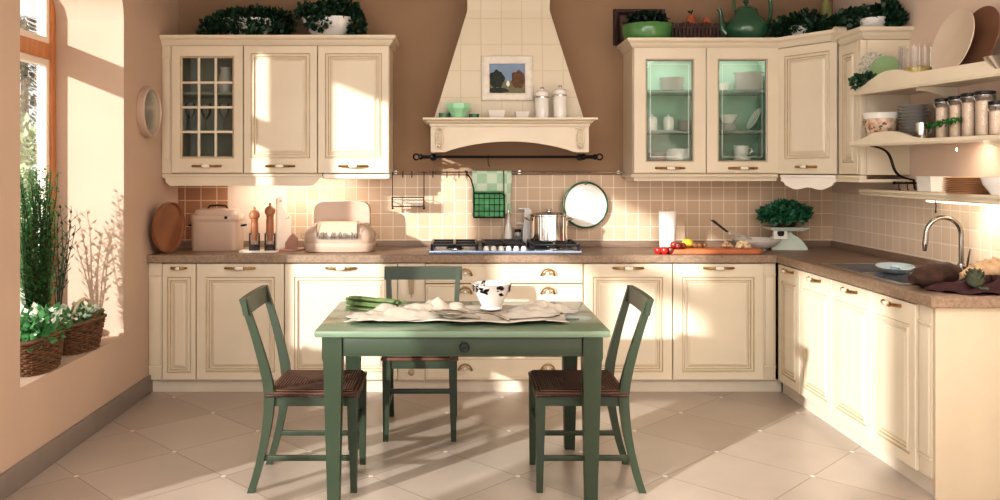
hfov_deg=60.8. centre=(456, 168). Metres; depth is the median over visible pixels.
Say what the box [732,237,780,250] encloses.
shallow bowl
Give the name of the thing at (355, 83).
upper cabinet
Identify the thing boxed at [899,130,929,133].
glass dish
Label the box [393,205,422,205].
tray
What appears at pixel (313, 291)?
base cabinet
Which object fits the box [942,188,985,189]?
wooden plate
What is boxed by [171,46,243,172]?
upper cabinet
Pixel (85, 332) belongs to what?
wicker basket
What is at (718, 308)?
base cabinet
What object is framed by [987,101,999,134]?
storage jar
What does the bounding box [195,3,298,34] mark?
planter
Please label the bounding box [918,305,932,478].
pilaster
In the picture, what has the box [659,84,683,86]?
plate
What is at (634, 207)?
backsplash
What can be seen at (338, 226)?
bread box
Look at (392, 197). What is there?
wire rack
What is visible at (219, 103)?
wine glass
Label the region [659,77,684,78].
plate
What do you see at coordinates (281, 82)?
upper cabinet
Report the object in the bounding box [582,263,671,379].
base cabinet
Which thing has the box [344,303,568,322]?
table runner
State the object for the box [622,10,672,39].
bowl
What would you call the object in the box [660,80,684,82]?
plate
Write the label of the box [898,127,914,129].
glass dish
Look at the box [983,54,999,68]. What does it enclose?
dish
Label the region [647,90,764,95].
shelf
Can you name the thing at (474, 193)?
wire basket
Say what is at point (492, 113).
dish
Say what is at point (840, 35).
crown molding
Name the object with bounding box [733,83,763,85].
plate
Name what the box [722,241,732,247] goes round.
bread chunk
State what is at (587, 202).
wall plate
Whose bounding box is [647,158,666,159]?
plate
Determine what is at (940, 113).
storage jar
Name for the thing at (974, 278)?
artichoke
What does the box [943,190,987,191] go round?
wooden plate
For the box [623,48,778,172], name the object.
display cabinet
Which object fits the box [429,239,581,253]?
gas hob
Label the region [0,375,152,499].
baseboard
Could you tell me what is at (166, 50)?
pilaster
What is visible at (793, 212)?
plant
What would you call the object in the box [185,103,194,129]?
wine glass
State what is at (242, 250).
tray
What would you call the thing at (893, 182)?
hook rail
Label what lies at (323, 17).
planter
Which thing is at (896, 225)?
backsplash
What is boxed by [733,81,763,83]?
plate
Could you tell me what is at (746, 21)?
teapot
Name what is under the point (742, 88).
plate
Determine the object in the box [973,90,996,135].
storage jar
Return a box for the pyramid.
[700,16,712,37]
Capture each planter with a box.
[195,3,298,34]
[293,0,367,34]
[767,7,831,37]
[829,0,909,29]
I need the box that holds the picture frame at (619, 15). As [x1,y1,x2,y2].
[613,9,664,45]
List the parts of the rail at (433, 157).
rod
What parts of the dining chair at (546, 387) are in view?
leg, leg, seat frame, seat, leg, leg, rail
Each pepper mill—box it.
[249,206,259,250]
[264,203,275,250]
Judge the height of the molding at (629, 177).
0.050 m
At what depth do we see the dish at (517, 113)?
5.68 m
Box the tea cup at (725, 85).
[719,83,729,89]
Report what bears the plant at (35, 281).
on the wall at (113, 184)
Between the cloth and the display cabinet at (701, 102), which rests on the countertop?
the cloth
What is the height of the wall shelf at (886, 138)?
0.332 m
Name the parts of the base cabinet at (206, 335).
handle, door, handle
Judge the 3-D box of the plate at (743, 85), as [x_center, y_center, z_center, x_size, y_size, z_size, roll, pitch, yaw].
[2.045,-0.569,5.960,0.210,0.019,0.210,0,0,0]
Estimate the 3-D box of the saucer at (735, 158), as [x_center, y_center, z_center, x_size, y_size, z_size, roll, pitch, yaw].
[2.005,-0.033,5.970,0.120,0.094,0.120,0,0,45]
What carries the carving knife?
on the shallow bowl at (764, 243)
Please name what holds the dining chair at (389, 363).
on the floor
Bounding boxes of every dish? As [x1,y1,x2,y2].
[439,113,449,116]
[469,114,478,116]
[488,110,504,116]
[514,111,529,116]
[875,262,914,273]
[897,117,929,120]
[898,104,929,107]
[898,107,928,110]
[898,114,930,117]
[898,120,929,123]
[898,124,914,126]
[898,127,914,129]
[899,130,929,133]
[900,111,929,113]
[916,176,948,191]
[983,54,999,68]
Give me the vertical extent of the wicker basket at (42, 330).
0.335 m
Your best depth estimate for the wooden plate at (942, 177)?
4.27 m
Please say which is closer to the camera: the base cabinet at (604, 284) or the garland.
the garland
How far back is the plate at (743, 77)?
5.88 m
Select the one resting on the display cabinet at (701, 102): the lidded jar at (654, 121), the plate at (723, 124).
the lidded jar at (654, 121)
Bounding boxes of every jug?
[217,67,231,91]
[516,208,531,244]
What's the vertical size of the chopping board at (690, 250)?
0.032 m
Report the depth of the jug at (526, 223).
6.06 m
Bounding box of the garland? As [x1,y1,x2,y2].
[928,116,961,128]
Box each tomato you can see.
[654,247,660,253]
[661,247,668,253]
[668,246,674,253]
[674,242,681,248]
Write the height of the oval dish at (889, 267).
0.054 m
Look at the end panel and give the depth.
3.75 m
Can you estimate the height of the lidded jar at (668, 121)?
0.120 m
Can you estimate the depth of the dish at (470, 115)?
5.70 m
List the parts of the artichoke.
stem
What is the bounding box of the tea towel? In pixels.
[472,170,511,215]
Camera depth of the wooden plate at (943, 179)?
4.25 m
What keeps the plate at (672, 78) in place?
on the plate at (668, 80)
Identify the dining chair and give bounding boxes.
[239,285,366,492]
[381,266,461,441]
[528,285,653,492]
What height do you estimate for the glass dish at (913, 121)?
0.018 m
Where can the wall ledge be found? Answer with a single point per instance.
(939, 197)
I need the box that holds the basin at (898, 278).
[865,273,958,282]
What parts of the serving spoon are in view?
handle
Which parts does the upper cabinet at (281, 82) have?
handle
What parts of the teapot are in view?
spout, lid, handle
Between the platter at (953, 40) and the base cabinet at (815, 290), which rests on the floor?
the base cabinet at (815, 290)
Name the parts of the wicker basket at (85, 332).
handle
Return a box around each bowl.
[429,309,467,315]
[446,103,470,116]
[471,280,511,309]
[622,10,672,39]
[666,149,690,159]
[719,114,737,123]
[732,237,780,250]
[862,112,901,134]
[980,177,999,194]
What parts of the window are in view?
pane, pane, sash, sash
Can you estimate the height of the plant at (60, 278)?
0.800 m
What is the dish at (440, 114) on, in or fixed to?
on the range hood
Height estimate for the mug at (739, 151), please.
0.082 m
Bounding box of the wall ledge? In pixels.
[858,189,999,206]
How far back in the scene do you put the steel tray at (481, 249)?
5.62 m
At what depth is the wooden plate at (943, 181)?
4.24 m
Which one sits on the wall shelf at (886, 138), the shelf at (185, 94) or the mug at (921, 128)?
the mug at (921, 128)
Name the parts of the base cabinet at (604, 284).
handle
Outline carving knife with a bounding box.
[711,220,751,238]
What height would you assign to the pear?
0.237 m
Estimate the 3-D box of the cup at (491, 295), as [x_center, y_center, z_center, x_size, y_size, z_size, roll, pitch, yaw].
[0.166,0.610,4.100,0.197,0.126,0.196,0,0,0]
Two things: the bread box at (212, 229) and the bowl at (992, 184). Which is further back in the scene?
the bread box at (212, 229)
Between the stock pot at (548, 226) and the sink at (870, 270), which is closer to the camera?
the sink at (870, 270)
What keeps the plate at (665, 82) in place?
on the plate at (663, 84)
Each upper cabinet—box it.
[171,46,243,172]
[244,46,317,172]
[318,46,392,172]
[761,42,839,189]
[836,40,909,181]
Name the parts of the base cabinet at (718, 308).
handle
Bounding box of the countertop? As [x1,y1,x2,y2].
[147,241,999,307]
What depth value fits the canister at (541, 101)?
5.68 m
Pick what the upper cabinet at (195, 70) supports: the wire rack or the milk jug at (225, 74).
the milk jug at (225, 74)
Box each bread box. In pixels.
[188,204,246,250]
[301,201,379,252]
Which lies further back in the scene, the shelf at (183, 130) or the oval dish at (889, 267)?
the shelf at (183, 130)
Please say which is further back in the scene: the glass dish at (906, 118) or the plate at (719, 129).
the plate at (719, 129)
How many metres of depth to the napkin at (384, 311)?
3.86 m
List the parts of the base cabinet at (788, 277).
handle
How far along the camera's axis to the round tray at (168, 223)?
5.66 m
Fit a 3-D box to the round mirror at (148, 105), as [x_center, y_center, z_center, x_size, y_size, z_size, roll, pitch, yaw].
[-1.989,-0.369,5.500,0.050,0.334,0.334,0,0,0]
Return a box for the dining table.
[314,301,610,499]
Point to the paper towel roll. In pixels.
(667, 219)
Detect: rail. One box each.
[393,170,624,177]
[413,153,602,166]
[892,181,916,189]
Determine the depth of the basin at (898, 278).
4.51 m
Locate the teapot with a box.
[717,0,772,37]
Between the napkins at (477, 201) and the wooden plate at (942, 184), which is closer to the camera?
the wooden plate at (942, 184)
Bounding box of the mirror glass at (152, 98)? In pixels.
[145,89,159,134]
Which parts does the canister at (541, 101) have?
lid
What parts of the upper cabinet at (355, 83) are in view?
handle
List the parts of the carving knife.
handle, blade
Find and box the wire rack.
[391,172,424,208]
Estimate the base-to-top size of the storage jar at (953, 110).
0.218 m
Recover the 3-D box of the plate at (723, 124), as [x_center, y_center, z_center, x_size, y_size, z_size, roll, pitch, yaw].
[1.901,-0.303,5.970,0.140,0.014,0.140,0,0,0]
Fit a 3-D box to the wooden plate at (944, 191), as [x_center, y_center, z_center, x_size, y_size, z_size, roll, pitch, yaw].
[2.595,0.121,4.320,0.226,0.009,0.226,0,0,0]
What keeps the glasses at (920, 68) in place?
on the wall shelf at (945, 82)
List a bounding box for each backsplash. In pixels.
[178,186,227,240]
[228,186,286,240]
[287,175,831,240]
[832,192,999,265]
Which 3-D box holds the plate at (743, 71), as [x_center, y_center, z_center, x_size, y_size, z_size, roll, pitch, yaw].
[2.043,-0.665,5.960,0.210,0.019,0.210,0,0,0]
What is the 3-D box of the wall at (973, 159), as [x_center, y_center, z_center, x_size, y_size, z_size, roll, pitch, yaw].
[2.795,0.010,2.075,0.150,2.900,8.150,0,0,0]
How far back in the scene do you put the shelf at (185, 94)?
5.89 m
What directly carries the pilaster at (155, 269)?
attached to the base cabinet at (206, 335)
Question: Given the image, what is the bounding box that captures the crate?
[671,22,726,37]
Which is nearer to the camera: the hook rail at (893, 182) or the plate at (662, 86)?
the hook rail at (893, 182)
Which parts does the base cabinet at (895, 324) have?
handle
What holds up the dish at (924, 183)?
on the wall ledge
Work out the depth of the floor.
4.32 m
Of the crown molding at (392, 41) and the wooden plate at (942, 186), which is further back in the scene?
the crown molding at (392, 41)
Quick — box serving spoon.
[429,309,509,321]
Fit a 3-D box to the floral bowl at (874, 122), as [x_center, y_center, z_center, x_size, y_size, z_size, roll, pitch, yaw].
[2.475,-0.244,4.955,0.212,0.163,0.212,0,0,0]
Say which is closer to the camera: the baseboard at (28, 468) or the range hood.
the baseboard at (28, 468)
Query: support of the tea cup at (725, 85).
on the display cabinet at (701, 102)
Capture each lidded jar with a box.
[647,114,657,130]
[663,114,673,130]
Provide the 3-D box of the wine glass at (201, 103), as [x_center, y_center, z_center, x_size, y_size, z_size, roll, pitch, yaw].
[-1.763,-0.365,5.970,0.072,0.190,0.072,0,0,0]
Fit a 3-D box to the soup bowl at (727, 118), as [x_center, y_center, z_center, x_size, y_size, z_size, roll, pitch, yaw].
[1.903,-0.348,5.970,0.136,0.062,0.136,0,0,0]
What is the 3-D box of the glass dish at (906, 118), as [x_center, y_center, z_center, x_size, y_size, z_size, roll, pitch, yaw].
[2.584,-0.280,4.810,0.164,0.018,0.163,0,0,0]
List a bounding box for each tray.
[151,202,184,252]
[239,249,279,252]
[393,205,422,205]
[429,245,581,253]
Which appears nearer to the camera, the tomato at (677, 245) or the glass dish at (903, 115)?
the glass dish at (903, 115)
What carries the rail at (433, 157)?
attached to the wall at (427, 32)
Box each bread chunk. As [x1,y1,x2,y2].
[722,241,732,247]
[735,240,750,248]
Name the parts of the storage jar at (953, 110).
lid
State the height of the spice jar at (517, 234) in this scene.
0.130 m
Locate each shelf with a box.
[183,92,231,97]
[183,130,231,133]
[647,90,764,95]
[647,131,764,134]
[849,61,999,104]
[849,131,999,189]
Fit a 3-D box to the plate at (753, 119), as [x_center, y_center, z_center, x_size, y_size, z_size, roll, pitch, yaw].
[2.094,-0.354,6.000,0.079,0.145,0.164,0,0,0]
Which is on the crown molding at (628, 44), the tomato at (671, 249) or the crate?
the crate
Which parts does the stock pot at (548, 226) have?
lid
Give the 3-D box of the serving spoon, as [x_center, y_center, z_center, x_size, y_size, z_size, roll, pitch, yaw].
[0.054,0.647,3.773,0.388,0.036,0.092,0,0,20]
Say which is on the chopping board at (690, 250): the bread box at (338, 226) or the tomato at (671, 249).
the tomato at (671, 249)
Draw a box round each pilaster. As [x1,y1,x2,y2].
[148,263,163,379]
[162,46,170,172]
[398,263,424,379]
[762,263,775,379]
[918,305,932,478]
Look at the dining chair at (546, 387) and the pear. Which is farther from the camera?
the pear
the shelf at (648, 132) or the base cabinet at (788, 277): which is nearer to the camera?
the base cabinet at (788, 277)
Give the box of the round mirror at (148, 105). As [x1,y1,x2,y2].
[136,86,161,137]
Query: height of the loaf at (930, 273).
0.127 m
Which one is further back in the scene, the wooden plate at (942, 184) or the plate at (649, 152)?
the plate at (649, 152)
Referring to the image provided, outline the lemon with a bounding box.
[682,239,692,247]
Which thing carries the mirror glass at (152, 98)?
attached to the round mirror at (148, 105)
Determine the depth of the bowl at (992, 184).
4.06 m
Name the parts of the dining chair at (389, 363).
leg, leg, seat frame, seat, rail, leg, leg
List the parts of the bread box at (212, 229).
lid handle, lid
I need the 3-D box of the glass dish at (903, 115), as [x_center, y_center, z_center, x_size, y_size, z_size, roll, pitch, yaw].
[2.588,-0.298,4.810,0.164,0.018,0.163,0,0,0]
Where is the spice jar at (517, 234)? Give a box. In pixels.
[514,229,521,238]
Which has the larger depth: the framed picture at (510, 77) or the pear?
the pear
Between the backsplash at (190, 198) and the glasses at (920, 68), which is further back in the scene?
the backsplash at (190, 198)
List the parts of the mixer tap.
lever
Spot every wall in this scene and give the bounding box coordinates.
[0,0,178,473]
[179,0,832,370]
[833,0,999,193]
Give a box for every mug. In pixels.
[733,146,752,156]
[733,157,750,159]
[915,122,931,137]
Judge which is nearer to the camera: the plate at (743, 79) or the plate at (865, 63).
the plate at (865, 63)
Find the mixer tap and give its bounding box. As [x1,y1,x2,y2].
[922,215,970,270]
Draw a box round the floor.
[4,371,934,499]
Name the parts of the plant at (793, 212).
pot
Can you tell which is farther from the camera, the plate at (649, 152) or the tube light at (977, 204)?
the plate at (649, 152)
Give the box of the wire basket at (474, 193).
[465,170,504,217]
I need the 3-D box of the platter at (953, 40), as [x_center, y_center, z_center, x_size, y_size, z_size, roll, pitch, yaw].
[2.534,-0.648,4.350,0.094,0.340,0.350,0,0,0]
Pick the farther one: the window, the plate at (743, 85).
the plate at (743, 85)
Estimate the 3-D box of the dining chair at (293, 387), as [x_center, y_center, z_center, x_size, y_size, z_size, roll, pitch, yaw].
[-0.712,1.020,4.025,0.532,0.880,0.460,0,0,0]
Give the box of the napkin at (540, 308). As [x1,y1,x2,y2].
[498,299,580,318]
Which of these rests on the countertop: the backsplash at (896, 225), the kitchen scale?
the kitchen scale
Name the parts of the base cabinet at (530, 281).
handle, handle, handle, drawer, drawer, drawer, handle, handle, handle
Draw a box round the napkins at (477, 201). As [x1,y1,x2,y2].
[475,191,503,216]
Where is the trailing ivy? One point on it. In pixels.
(857, 78)
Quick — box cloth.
[923,275,999,294]
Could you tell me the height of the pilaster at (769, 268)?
0.762 m
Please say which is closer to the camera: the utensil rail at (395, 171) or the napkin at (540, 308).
the napkin at (540, 308)
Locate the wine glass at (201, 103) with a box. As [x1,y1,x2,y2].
[201,103,210,129]
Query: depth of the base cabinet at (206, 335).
5.54 m
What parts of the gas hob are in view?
burner, burner, burner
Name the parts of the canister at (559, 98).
lid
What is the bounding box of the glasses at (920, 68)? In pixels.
[898,46,932,71]
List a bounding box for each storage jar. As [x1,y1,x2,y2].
[933,98,951,137]
[947,96,965,136]
[960,93,979,135]
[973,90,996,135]
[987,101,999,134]
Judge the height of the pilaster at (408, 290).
0.762 m
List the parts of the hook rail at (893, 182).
rod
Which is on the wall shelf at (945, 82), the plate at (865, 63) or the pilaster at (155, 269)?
the plate at (865, 63)
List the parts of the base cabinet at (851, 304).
handle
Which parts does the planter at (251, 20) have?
pot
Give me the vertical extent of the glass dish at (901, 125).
0.018 m
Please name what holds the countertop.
on the base cabinet at (206, 335)
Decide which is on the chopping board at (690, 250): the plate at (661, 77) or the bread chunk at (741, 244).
the bread chunk at (741, 244)
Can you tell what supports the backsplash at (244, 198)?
attached to the wall at (427, 32)
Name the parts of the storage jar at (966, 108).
lid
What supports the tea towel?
hanging from the utensil rail at (395, 171)
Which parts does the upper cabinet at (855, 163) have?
door, corner post, moulding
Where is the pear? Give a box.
[685,10,697,37]
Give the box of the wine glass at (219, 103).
[219,103,228,129]
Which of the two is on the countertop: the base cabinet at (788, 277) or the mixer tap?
the mixer tap
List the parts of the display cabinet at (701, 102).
glazed door, handle, glazed door, handle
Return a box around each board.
[276,194,304,251]
[667,247,762,253]
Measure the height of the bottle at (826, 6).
0.396 m
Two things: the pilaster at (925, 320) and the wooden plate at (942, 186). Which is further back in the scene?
the wooden plate at (942, 186)
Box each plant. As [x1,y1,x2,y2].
[20,164,62,308]
[47,205,79,305]
[755,198,813,226]
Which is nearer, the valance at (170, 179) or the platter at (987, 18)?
the platter at (987, 18)
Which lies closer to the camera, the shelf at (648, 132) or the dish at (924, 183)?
the dish at (924, 183)
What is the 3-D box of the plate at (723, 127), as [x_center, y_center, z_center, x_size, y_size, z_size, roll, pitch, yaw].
[1.903,-0.283,5.970,0.140,0.014,0.140,0,0,0]
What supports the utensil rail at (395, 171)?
attached to the wall at (427, 32)
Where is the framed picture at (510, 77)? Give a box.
[481,56,532,100]
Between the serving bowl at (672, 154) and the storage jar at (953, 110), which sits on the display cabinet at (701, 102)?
the serving bowl at (672, 154)
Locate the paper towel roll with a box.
[659,208,676,246]
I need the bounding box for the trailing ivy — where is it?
[848,70,875,90]
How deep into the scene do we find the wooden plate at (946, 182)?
4.24 m
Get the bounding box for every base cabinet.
[162,263,285,379]
[285,263,397,379]
[425,263,582,379]
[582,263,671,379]
[671,263,763,379]
[778,264,799,393]
[800,270,833,414]
[832,280,871,440]
[872,291,918,469]
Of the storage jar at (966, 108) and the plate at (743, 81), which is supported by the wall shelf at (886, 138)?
the storage jar at (966, 108)
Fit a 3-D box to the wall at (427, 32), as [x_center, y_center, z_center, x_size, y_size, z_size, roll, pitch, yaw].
[0.217,0.010,6.225,5.305,2.900,0.150,0,0,0]
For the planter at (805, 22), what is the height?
0.265 m
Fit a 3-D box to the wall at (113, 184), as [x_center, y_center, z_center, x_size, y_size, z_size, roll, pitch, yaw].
[-2.225,0.010,2.075,0.420,2.900,8.150,0,0,0]
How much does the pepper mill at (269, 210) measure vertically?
0.327 m
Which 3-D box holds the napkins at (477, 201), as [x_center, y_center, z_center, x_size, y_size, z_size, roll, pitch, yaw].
[0.226,0.247,5.990,0.207,0.180,0.093,0,0,0]
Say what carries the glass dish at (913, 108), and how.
on the glass dish at (903, 112)
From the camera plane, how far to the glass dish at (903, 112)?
4.84 m
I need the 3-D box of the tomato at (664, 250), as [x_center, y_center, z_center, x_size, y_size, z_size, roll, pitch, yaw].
[1.363,0.535,5.585,0.054,0.049,0.053,0,0,0]
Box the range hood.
[423,0,597,153]
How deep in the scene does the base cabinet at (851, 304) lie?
4.50 m
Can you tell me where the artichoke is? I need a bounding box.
[963,268,988,290]
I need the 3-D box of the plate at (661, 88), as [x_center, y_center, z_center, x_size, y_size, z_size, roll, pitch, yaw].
[1.510,-0.554,5.970,0.180,0.018,0.180,0,0,0]
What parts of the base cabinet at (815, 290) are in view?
handle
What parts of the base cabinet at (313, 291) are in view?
handle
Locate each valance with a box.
[162,174,322,185]
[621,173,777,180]
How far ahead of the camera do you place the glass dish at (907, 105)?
4.83 m
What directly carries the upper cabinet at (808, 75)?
attached to the wall at (973, 159)
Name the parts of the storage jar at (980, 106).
lid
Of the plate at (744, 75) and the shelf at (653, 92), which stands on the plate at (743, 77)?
the plate at (744, 75)
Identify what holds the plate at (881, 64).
on the wall shelf at (945, 82)
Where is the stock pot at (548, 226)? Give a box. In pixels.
[524,209,573,241]
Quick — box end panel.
[933,308,999,499]
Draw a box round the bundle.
[343,296,404,310]
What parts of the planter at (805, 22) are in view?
pot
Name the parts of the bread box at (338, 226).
lid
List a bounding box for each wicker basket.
[20,301,72,376]
[59,297,106,355]
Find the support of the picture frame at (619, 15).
on the crown molding at (628, 44)
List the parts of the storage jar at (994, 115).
lid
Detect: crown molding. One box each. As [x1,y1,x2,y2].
[160,35,398,52]
[617,29,833,54]
[831,26,913,45]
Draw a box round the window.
[20,0,55,313]
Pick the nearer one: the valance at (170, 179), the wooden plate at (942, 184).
the wooden plate at (942, 184)
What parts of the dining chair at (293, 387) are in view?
rail, leg, leg, seat, seat frame, leg, leg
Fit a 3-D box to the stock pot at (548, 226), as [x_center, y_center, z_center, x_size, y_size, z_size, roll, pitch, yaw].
[0.639,0.387,5.900,0.287,0.220,0.276,0,0,-43]
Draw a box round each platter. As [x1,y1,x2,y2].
[931,8,974,68]
[960,6,999,64]
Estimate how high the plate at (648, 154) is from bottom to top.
0.019 m
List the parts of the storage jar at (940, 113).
lid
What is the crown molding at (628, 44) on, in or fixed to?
on the display cabinet at (701, 102)
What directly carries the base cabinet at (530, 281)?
on the floor
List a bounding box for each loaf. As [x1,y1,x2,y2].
[907,262,961,286]
[959,257,999,279]
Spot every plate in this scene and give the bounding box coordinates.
[563,181,607,228]
[647,156,666,157]
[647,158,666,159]
[648,152,666,153]
[648,154,666,155]
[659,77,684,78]
[659,78,684,80]
[659,82,683,84]
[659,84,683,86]
[659,86,684,87]
[659,88,684,89]
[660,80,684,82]
[719,124,736,125]
[719,127,737,128]
[719,129,737,130]
[733,71,763,73]
[733,73,763,75]
[733,75,764,77]
[733,77,763,79]
[733,79,763,81]
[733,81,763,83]
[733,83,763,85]
[733,85,763,87]
[733,87,763,89]
[747,109,760,128]
[858,52,886,82]
[871,56,903,75]
[942,177,979,178]
[942,184,983,186]
[942,186,984,188]
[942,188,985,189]
[943,179,980,180]
[943,181,980,182]
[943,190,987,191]
[944,182,981,184]
[944,191,989,193]
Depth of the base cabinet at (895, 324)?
4.05 m
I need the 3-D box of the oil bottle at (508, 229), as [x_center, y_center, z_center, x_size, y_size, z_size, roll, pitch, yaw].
[0.368,0.425,6.085,0.064,0.270,0.064,0,0,0]
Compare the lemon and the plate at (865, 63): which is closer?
the plate at (865, 63)
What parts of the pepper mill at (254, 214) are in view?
glass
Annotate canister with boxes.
[534,87,548,116]
[552,85,566,116]
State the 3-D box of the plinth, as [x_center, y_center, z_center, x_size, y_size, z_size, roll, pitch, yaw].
[0.076,1.420,4.681,4.143,0.080,1.823,0,0,0]
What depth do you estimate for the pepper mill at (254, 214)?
5.72 m
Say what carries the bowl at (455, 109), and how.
on the range hood
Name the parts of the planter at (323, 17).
pot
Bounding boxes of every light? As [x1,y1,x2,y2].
[323,173,391,178]
[926,200,999,206]
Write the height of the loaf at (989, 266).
0.128 m
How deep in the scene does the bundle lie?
4.07 m
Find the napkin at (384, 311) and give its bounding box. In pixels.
[346,297,480,320]
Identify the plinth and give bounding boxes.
[153,379,932,494]
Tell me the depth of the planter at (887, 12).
5.19 m
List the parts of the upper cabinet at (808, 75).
handle, door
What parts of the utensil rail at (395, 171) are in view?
rail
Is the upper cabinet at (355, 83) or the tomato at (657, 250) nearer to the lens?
the tomato at (657, 250)
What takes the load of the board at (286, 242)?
on the countertop
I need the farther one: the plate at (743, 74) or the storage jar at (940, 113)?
the plate at (743, 74)
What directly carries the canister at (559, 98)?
on the range hood
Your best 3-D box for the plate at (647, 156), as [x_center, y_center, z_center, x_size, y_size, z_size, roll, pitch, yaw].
[1.405,-0.078,5.970,0.144,0.019,0.144,0,0,0]
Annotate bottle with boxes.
[504,210,512,238]
[820,0,831,27]
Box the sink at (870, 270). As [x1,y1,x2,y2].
[818,263,958,285]
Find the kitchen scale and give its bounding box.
[761,226,809,249]
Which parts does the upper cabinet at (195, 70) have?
handle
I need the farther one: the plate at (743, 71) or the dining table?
the plate at (743, 71)
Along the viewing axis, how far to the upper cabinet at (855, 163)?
5.10 m
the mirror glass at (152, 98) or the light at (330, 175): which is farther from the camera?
the light at (330, 175)
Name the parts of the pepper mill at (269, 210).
glass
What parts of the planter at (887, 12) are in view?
pot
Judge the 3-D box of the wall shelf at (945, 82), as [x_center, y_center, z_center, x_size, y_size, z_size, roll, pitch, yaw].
[2.533,-0.415,4.446,0.370,0.270,1.292,0,0,0]

